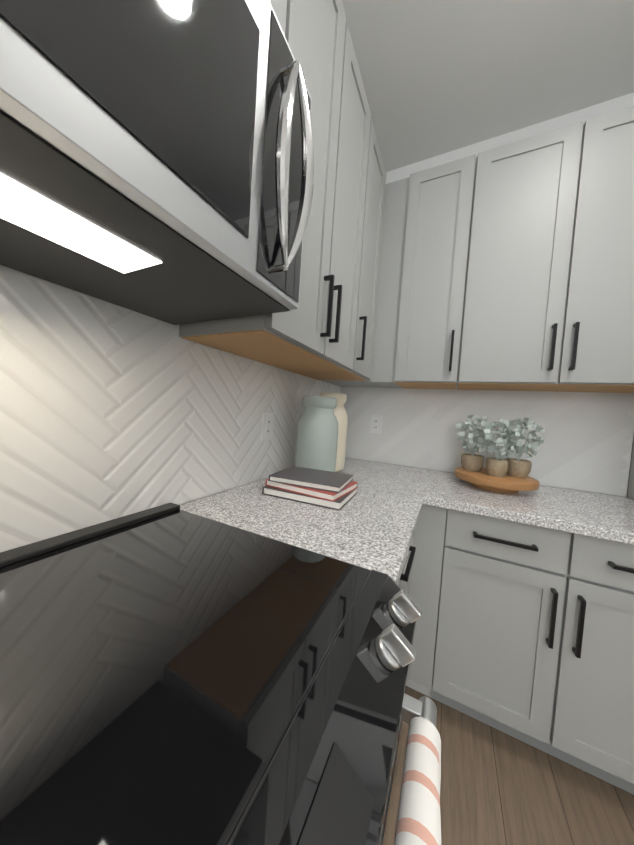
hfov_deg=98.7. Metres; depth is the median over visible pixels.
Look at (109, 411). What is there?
backsplash
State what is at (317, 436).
jar
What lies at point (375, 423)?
electrical outlet
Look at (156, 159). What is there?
microwave
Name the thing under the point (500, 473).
plants
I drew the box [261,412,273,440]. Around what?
electrical outlet
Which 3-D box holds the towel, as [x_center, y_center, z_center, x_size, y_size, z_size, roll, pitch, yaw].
[0.097,0.672,0.301,0.053,0.464,0.250,5,3,26]
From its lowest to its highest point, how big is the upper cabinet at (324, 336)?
1.073 m
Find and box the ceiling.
[342,0,633,171]
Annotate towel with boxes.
[394,717,440,844]
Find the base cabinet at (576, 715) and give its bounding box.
[428,613,633,794]
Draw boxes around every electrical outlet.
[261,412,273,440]
[370,415,381,433]
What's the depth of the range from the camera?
0.29 m
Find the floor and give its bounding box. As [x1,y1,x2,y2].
[383,687,633,844]
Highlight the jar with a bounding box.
[295,396,338,471]
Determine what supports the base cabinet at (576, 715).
on the floor
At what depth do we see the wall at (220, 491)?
0.96 m
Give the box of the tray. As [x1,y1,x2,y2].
[454,466,539,492]
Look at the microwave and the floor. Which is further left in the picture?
the microwave
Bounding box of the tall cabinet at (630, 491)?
[627,435,633,499]
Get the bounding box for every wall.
[178,324,267,504]
[346,92,633,496]
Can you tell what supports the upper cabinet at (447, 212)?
attached to the wall at (602, 108)
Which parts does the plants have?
pot, pot, pot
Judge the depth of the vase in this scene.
1.38 m
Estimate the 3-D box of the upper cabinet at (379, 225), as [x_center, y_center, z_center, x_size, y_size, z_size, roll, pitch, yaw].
[0.105,-0.772,1.343,0.316,1.073,0.365,5,3,26]
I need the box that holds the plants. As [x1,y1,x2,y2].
[454,414,544,492]
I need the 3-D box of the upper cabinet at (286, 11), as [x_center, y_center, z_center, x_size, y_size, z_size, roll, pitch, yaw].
[-0.367,-0.998,0.332,0.316,0.605,0.760,5,3,26]
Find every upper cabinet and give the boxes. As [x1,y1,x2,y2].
[179,0,378,375]
[270,0,298,58]
[306,147,390,383]
[333,184,402,387]
[391,148,494,389]
[471,106,633,392]
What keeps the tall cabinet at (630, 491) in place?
on the floor
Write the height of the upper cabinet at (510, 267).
1.073 m
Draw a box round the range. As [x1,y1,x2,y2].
[0,503,436,844]
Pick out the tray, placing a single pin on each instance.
(509, 482)
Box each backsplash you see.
[0,265,339,552]
[340,387,633,495]
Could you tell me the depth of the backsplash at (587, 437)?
1.49 m
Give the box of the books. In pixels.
[262,466,357,510]
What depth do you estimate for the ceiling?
1.21 m
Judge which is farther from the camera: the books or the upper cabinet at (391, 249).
the upper cabinet at (391, 249)
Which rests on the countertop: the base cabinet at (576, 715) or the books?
the books
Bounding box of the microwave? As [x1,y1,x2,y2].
[0,0,313,324]
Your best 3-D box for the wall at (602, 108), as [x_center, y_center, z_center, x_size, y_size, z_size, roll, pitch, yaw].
[2.102,-0.090,1.045,4.480,2.810,0.100,5,3,26]
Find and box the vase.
[319,392,347,471]

